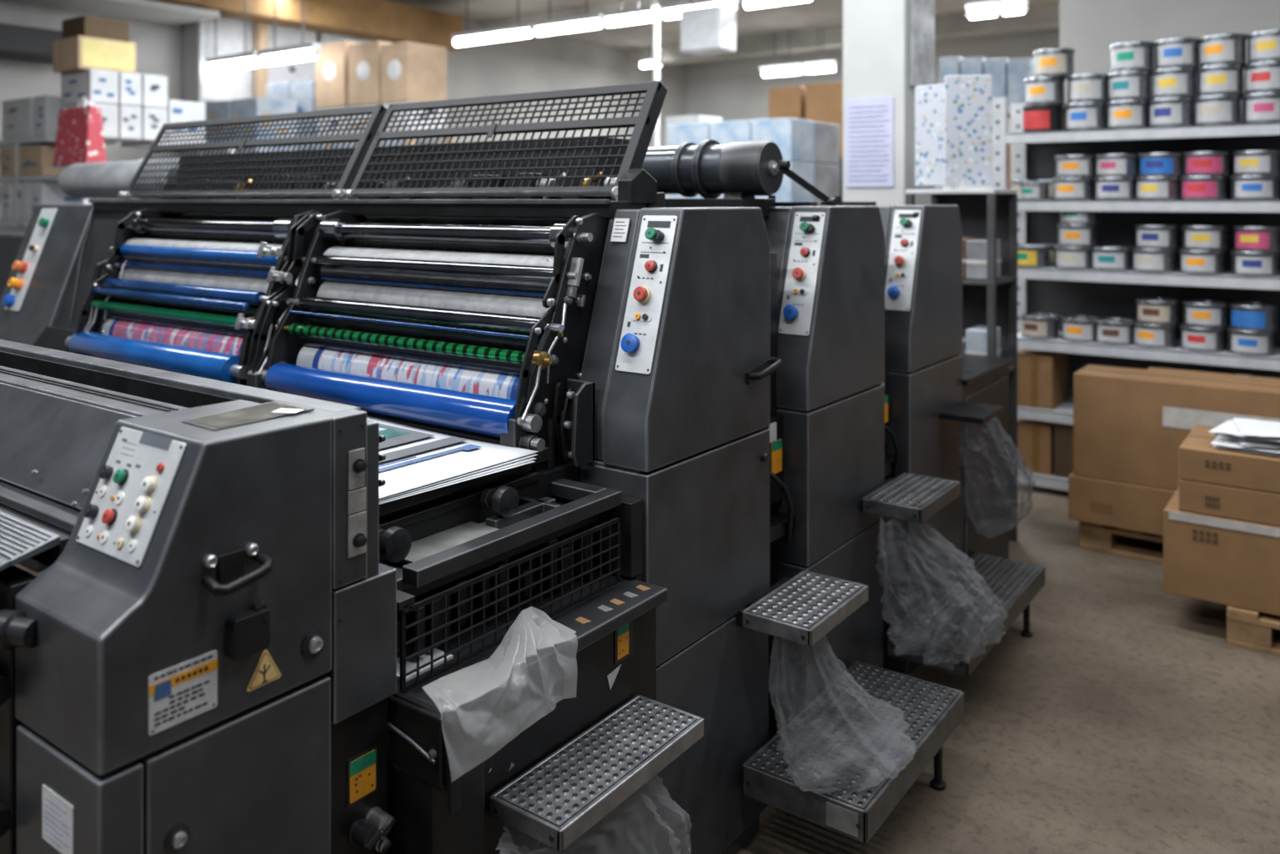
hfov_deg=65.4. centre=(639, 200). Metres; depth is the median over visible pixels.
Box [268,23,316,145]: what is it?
window
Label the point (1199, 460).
carton
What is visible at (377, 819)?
knob
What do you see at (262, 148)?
storage box
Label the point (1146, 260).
tin
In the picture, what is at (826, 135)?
storage box
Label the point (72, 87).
print
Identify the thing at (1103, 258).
tin
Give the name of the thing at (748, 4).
tube light
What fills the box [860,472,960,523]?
step
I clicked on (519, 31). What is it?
tube light
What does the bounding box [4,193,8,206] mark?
print
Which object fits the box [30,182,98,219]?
storage box
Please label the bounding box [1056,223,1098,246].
tin
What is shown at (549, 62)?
wall
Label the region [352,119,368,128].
print
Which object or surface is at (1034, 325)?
tin
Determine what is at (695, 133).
storage box
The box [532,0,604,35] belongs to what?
tube light
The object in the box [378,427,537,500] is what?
printed sheet
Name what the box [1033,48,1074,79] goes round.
tin
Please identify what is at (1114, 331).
tin
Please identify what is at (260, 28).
wooden post
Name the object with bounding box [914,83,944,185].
box
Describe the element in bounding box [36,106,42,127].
print
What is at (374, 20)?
ceiling beam
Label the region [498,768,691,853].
plastic bag
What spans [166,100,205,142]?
storage box
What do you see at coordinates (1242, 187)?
tin
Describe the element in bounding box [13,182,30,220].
storage box
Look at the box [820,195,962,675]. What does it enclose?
unit
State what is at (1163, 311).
tin
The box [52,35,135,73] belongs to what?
carton
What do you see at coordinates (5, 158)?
print
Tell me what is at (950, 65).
storage box
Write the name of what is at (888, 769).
plastic bag
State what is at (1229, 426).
loose paper
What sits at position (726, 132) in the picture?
storage box
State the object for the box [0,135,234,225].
shelf
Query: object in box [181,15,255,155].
window
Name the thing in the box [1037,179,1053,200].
tin
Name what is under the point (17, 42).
duct
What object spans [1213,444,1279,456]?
loose paper
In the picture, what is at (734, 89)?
wall
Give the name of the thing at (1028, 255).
tin
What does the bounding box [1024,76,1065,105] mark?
tin
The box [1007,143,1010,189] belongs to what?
carton
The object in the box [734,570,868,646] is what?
step
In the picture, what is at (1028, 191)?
tin
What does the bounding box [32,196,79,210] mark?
print
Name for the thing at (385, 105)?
storage box
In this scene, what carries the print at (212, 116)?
attached to the storage box at (219, 109)
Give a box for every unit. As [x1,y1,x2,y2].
[0,80,782,853]
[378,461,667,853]
[680,0,736,55]
[762,195,884,740]
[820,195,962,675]
[958,353,1015,562]
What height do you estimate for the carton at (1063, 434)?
0.329 m
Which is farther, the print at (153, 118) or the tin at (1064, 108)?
the print at (153, 118)
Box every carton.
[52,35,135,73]
[61,15,129,41]
[315,40,357,109]
[348,40,391,105]
[381,41,446,103]
[768,85,805,120]
[805,81,843,157]
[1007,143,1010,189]
[1017,349,1068,410]
[1017,418,1054,475]
[1054,422,1073,478]
[1068,471,1175,535]
[1073,364,1279,490]
[1147,366,1279,381]
[1163,486,1279,616]
[1179,424,1279,493]
[1179,478,1279,526]
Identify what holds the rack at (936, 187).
on the floor
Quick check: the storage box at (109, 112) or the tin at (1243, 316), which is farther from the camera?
the storage box at (109, 112)
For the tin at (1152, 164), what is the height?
0.125 m
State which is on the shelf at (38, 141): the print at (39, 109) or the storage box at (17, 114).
the storage box at (17, 114)
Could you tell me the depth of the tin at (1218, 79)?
5.12 m
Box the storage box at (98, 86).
[60,68,118,105]
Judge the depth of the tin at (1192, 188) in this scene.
5.16 m
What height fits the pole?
4.000 m
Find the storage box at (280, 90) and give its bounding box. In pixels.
[266,80,299,100]
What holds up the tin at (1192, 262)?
on the storage shelf at (1099, 293)
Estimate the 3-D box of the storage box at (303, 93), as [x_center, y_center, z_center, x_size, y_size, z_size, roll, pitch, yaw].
[-3.052,-0.851,9.535,0.348,0.512,0.432,0,0,36]
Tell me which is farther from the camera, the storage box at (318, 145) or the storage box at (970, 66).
the storage box at (318, 145)
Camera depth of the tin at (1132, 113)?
5.37 m
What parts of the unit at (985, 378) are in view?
door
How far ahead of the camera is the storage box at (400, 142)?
8.64 m
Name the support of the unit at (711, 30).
hanging from the ceiling
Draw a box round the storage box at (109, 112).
[60,103,118,139]
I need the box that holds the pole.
[652,0,659,146]
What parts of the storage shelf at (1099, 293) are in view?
panel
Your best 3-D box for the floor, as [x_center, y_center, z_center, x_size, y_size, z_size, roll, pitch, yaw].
[-1.220,1.700,7.682,21.000,0.100,19.000,0,0,36]
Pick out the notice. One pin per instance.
(869, 122)
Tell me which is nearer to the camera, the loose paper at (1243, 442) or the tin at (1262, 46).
the loose paper at (1243, 442)
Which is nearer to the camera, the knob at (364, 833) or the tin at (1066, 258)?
the knob at (364, 833)
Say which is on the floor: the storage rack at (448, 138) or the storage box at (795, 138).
the storage rack at (448, 138)
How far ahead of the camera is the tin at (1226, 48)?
5.11 m
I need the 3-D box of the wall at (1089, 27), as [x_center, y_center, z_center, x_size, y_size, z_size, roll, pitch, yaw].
[4.542,-0.350,4.828,4.720,4.000,0.150,0,0,36]
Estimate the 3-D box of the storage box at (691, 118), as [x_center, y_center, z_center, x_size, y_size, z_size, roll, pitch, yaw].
[0.490,-0.350,9.035,0.356,0.800,0.400,0,0,36]
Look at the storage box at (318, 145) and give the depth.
9.18 m
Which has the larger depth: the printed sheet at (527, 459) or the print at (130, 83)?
the print at (130, 83)
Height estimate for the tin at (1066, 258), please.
0.125 m
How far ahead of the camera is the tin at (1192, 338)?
5.16 m
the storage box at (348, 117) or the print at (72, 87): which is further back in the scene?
the storage box at (348, 117)
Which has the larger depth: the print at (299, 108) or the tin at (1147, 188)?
the print at (299, 108)
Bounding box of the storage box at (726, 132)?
[709,120,751,144]
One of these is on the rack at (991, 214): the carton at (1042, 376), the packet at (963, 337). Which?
the packet at (963, 337)
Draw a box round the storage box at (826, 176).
[814,163,839,205]
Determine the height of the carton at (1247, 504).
0.119 m
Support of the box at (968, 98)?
on the rack at (991, 214)
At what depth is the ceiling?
12.70 m
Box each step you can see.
[488,694,704,851]
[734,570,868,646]
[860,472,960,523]
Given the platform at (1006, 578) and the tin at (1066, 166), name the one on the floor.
the platform at (1006, 578)
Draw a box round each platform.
[742,660,964,843]
[887,552,1045,676]
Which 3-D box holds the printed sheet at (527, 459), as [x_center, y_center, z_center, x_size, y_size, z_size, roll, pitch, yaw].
[-0.606,0.541,2.072,0.580,0.002,0.520,0,0,40]
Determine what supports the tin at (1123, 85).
on the tin at (1132, 113)
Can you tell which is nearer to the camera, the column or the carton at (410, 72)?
the column
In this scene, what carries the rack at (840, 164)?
on the floor
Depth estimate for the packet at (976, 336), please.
4.62 m
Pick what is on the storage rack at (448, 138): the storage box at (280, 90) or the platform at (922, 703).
the storage box at (280, 90)
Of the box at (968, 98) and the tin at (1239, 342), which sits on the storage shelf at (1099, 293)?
the tin at (1239, 342)
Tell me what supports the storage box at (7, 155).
on the shelf at (38, 141)
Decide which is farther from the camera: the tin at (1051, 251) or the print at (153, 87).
the print at (153, 87)
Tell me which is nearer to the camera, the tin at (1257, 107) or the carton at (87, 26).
the tin at (1257, 107)
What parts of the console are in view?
smooth plate, shaft knob, under frame, studded plate, sloping panel, corner post, rail, button panel, rail, rating plate, cabinet door, steel plate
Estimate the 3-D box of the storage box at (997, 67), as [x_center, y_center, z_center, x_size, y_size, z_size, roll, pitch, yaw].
[2.842,-0.900,7.822,0.164,0.380,0.400,0,0,36]
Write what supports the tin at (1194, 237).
on the tin at (1192, 262)
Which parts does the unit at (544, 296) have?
control plate, selector knob, steel rod, steel rod, steel rod, bearing frame, guard lid, steel rod, steel rod, bearing frame, steel rod, bearing frame, hinge rod, guard lid, steel rod, steel rod, arm, bearing frame, notice plate, control plate, selector knob, selector knob, handle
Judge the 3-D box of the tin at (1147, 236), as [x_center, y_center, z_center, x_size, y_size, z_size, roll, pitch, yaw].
[2.784,0.197,5.375,0.213,0.125,0.213,0,0,43]
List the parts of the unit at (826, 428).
recessed frame, control plate, selector knob, selector knob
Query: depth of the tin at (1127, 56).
5.36 m
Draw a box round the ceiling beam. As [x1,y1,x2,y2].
[150,0,462,50]
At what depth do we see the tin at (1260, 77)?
5.00 m
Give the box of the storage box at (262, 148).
[234,146,296,153]
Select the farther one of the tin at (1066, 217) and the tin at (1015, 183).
the tin at (1015, 183)
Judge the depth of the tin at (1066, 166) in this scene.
5.53 m
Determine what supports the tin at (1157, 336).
on the storage shelf at (1099, 293)
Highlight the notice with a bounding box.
[845,96,893,186]
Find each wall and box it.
[0,0,686,225]
[686,27,1059,189]
[1059,0,1279,123]
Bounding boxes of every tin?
[1010,180,1037,200]
[1017,244,1049,267]
[1018,182,1049,200]
[1019,312,1060,339]
[1022,104,1063,132]
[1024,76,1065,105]
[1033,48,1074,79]
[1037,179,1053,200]
[1042,244,1057,266]
[1052,177,1094,200]
[1054,155,1096,177]
[1054,245,1095,269]
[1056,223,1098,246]
[1059,210,1099,224]
[1060,315,1102,342]
[1062,107,1065,130]
[1064,101,1106,130]
[1066,73,1109,103]
[1090,245,1132,271]
[1093,176,1136,200]
[1094,317,1136,345]
[1095,153,1139,177]
[1105,99,1149,129]
[1107,70,1151,101]
[1109,40,1154,72]
[1132,247,1176,272]
[1133,321,1177,348]
[1134,224,1179,249]
[1134,297,1179,325]
[1135,176,1180,200]
[1138,152,1183,176]
[1148,96,1194,127]
[1150,67,1196,99]
[1153,37,1199,70]
[1178,248,1224,274]
[1179,175,1227,200]
[1179,323,1225,351]
[1180,225,1227,250]
[1181,300,1228,327]
[1182,151,1229,175]
[1193,94,1241,125]
[1195,64,1244,96]
[1198,33,1247,66]
[1226,326,1274,356]
[1229,175,1279,200]
[1229,302,1278,331]
[1230,250,1279,276]
[1232,150,1279,175]
[1233,225,1279,251]
[1240,91,1279,124]
[1244,60,1279,94]
[1246,29,1279,63]
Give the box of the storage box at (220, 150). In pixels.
[201,149,226,155]
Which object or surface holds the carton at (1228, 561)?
on the wooden pallet at (1247, 629)
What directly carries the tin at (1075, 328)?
on the storage shelf at (1099, 293)
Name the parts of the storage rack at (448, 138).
post, post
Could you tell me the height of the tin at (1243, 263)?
0.125 m
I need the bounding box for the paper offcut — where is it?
[396,648,453,681]
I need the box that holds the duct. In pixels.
[0,23,61,63]
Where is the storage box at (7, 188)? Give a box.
[1,183,13,219]
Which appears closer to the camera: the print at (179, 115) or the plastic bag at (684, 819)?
the plastic bag at (684, 819)
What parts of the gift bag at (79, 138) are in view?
bag handle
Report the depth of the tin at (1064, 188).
5.54 m
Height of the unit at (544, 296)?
1.965 m
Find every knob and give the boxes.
[347,818,381,850]
[364,806,396,836]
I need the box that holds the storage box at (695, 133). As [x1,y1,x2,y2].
[667,122,709,146]
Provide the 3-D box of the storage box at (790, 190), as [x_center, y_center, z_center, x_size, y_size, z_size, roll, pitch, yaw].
[1.042,-0.113,7.256,0.325,0.315,0.370,0,0,36]
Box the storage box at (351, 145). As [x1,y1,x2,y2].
[335,142,357,148]
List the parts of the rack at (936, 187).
post, post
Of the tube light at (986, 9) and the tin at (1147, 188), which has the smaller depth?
the tin at (1147, 188)
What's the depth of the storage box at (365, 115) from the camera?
8.87 m
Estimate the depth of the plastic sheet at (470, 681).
1.70 m
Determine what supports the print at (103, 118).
attached to the storage box at (109, 112)
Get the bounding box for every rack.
[296,136,453,148]
[834,157,843,205]
[905,189,1018,541]
[934,106,1010,189]
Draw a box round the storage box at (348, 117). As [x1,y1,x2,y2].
[316,106,349,135]
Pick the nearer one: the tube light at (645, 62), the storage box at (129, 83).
the storage box at (129, 83)
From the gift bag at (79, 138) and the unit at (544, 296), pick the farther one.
the gift bag at (79, 138)
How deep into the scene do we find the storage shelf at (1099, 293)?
5.58 m
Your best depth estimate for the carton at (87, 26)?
7.13 m
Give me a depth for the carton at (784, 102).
8.48 m
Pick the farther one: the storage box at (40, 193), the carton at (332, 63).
the carton at (332, 63)
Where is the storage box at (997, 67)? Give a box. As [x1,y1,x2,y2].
[983,57,1010,98]
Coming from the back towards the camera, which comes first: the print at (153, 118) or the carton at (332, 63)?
the carton at (332, 63)
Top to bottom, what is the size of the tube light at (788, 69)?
0.614 m
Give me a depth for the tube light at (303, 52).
8.91 m
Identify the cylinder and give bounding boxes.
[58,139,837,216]
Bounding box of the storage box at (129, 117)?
[104,105,141,141]
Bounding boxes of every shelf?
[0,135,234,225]
[989,97,1279,491]
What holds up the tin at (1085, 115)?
on the storage shelf at (1099, 293)
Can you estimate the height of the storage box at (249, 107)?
0.415 m
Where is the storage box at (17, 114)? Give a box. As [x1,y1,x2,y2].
[1,96,34,140]
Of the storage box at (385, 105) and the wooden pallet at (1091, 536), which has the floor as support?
the wooden pallet at (1091, 536)
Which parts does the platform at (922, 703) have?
leg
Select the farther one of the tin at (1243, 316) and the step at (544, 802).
the tin at (1243, 316)
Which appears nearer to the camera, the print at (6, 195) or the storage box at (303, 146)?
the print at (6, 195)
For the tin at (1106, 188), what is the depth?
5.41 m
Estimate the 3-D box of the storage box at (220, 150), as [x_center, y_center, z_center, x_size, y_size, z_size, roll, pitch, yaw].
[-3.689,-0.258,9.102,0.443,0.415,0.402,0,0,36]
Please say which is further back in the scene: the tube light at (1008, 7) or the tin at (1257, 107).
the tube light at (1008, 7)
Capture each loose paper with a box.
[1208,419,1279,441]
[1210,435,1279,452]
[1211,431,1279,443]
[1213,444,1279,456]
[1233,417,1279,436]
[1238,438,1279,448]
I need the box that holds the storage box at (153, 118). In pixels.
[114,106,167,142]
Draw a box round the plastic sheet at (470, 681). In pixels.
[421,606,577,759]
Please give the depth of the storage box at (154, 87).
7.34 m
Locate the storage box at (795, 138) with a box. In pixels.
[751,117,814,162]
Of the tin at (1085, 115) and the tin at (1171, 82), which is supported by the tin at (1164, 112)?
the tin at (1171, 82)
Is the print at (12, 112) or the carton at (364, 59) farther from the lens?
the carton at (364, 59)
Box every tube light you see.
[206,0,261,73]
[257,0,321,65]
[451,0,534,46]
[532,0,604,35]
[602,0,657,26]
[638,45,662,68]
[660,0,737,19]
[742,0,811,9]
[760,30,803,76]
[803,26,838,73]
[965,0,1000,19]
[998,0,1028,15]
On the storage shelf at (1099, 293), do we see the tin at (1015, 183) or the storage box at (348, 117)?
the tin at (1015, 183)
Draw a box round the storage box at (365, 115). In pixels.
[349,104,379,133]
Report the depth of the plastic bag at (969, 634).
3.13 m
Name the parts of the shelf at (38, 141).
post, post, post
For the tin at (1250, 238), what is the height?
0.125 m
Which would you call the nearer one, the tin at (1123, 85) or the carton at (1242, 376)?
the carton at (1242, 376)
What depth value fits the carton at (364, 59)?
8.80 m
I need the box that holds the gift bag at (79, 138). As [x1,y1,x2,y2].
[53,98,106,165]
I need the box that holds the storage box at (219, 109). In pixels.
[205,100,230,142]
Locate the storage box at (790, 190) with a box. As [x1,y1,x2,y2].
[754,161,814,201]
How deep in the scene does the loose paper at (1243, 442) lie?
3.75 m
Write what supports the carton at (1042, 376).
on the storage shelf at (1099, 293)
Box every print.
[2,155,9,170]
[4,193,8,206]
[6,106,18,128]
[22,160,67,166]
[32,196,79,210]
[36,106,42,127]
[63,77,114,97]
[101,116,106,124]
[123,114,136,130]
[125,79,135,95]
[149,114,159,128]
[150,84,159,90]
[172,108,197,130]
[209,113,222,132]
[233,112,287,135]
[296,105,302,112]
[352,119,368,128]
[391,110,436,118]
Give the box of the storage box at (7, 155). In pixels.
[0,147,15,176]
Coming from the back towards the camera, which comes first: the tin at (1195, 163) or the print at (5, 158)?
the print at (5, 158)
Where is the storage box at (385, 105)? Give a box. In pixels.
[381,101,446,131]
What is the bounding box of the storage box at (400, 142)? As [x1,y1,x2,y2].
[380,140,437,145]
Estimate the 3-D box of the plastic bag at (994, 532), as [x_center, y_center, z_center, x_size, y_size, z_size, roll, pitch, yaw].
[1.322,1.012,3.708,0.245,0.444,0.403,0,0,36]
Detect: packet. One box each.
[960,336,965,353]
[962,236,974,279]
[964,238,1001,280]
[964,325,1001,356]
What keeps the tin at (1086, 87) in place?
on the tin at (1085, 115)
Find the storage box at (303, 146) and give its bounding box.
[296,145,312,150]
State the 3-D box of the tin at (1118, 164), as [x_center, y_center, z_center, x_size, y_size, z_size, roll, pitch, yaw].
[2.629,-0.188,5.492,0.221,0.125,0.221,0,0,-40]
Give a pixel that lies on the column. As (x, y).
(876, 33)
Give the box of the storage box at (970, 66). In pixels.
[960,56,987,75]
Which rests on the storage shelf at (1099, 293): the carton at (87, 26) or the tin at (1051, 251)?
the tin at (1051, 251)
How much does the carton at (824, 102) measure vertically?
0.624 m
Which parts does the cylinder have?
lever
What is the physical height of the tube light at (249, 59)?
1.114 m
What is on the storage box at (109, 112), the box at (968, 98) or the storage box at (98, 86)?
the storage box at (98, 86)
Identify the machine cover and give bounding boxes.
[0,225,48,571]
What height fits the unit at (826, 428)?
1.665 m
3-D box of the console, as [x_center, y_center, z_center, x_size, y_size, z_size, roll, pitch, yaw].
[-1.895,0.986,2.345,3.385,1.327,0.530,0,0,35]
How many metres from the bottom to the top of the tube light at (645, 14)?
0.614 m
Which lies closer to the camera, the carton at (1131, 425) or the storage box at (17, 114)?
the carton at (1131, 425)
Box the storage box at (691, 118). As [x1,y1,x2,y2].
[665,115,722,198]
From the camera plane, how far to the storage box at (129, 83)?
7.20 m
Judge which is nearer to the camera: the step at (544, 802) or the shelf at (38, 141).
the step at (544, 802)
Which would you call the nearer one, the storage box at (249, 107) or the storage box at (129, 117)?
the storage box at (129, 117)
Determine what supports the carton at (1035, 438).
on the storage shelf at (1099, 293)
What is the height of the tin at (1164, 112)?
0.155 m
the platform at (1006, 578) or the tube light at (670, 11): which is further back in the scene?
the tube light at (670, 11)
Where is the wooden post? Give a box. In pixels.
[253,21,268,98]
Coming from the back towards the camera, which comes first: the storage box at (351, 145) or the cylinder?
the storage box at (351, 145)
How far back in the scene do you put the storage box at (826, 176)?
7.48 m
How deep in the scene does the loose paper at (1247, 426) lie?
3.84 m
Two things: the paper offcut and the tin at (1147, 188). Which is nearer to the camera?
the paper offcut
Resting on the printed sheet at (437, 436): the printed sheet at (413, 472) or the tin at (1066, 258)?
the printed sheet at (413, 472)
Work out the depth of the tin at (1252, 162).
5.02 m
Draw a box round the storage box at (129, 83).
[114,71,141,106]
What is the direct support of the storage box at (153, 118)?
on the shelf at (38, 141)
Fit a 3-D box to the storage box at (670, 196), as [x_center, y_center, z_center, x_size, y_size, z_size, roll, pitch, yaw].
[0.468,-0.113,7.673,0.366,0.315,0.370,0,0,36]
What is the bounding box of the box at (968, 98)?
[944,75,992,185]
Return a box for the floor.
[13,482,1279,853]
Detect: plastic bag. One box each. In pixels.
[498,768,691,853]
[768,635,917,792]
[875,516,1007,663]
[958,416,1034,538]
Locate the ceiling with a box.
[386,0,1059,67]
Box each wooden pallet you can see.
[1079,521,1163,563]
[1226,605,1279,656]
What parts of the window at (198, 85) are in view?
door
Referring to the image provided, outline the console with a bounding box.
[0,339,396,853]
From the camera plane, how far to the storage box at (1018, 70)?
7.56 m
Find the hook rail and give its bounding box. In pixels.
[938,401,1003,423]
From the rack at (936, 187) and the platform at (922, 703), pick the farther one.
the rack at (936, 187)
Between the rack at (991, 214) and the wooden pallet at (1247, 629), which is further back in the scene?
the rack at (991, 214)
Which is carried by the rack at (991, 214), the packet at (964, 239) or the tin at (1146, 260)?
the packet at (964, 239)
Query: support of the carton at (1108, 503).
on the wooden pallet at (1091, 536)
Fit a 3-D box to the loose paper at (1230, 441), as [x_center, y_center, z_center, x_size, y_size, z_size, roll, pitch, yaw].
[2.489,0.926,3.759,0.540,0.010,0.320,0,0,39]
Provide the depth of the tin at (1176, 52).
5.23 m
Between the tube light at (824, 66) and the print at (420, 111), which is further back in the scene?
the tube light at (824, 66)
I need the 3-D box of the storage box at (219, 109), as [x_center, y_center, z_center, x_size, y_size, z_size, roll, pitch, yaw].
[-3.689,-0.677,9.102,0.443,0.415,0.402,0,0,36]
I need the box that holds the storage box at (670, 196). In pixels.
[667,194,703,198]
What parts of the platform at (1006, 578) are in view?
leg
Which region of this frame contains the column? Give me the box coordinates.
[843,0,934,205]
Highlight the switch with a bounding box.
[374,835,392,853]
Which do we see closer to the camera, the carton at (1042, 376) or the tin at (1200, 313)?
the tin at (1200, 313)
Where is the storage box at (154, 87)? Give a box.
[138,74,167,108]
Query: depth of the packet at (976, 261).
4.61 m
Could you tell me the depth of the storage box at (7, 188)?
7.67 m
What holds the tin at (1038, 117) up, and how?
on the storage shelf at (1099, 293)
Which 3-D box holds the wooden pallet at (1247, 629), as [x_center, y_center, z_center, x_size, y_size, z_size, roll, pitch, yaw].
[2.776,1.583,3.688,0.986,0.135,0.670,0,0,36]
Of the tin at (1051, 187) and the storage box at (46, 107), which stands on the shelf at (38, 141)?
the storage box at (46, 107)
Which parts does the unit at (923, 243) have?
recessed frame, control plate, selector knob, selector knob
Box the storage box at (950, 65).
[939,55,963,84]
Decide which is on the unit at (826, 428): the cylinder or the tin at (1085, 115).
the cylinder
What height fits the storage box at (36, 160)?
0.218 m
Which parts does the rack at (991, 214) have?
post, post, post, post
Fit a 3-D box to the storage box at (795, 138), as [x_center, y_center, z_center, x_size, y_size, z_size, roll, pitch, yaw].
[1.042,-0.427,7.256,0.325,0.305,0.370,0,0,36]
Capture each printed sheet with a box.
[366,416,538,498]
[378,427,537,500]
[378,456,536,502]
[378,460,535,504]
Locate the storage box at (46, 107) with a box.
[33,95,62,137]
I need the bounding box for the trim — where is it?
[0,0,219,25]
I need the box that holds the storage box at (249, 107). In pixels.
[230,97,296,147]
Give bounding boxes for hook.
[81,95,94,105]
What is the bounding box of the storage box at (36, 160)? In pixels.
[18,145,68,175]
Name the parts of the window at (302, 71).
door, handle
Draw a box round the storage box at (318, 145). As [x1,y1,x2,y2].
[312,144,335,149]
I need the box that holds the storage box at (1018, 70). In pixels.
[1007,58,1034,106]
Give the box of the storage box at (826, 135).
[809,120,839,164]
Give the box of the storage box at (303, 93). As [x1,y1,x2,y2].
[290,80,316,136]
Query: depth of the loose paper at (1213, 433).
3.79 m
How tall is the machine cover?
1.500 m
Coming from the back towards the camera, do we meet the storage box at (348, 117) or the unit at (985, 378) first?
the storage box at (348, 117)
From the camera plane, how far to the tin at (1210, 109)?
5.12 m
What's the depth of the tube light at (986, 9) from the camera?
9.46 m

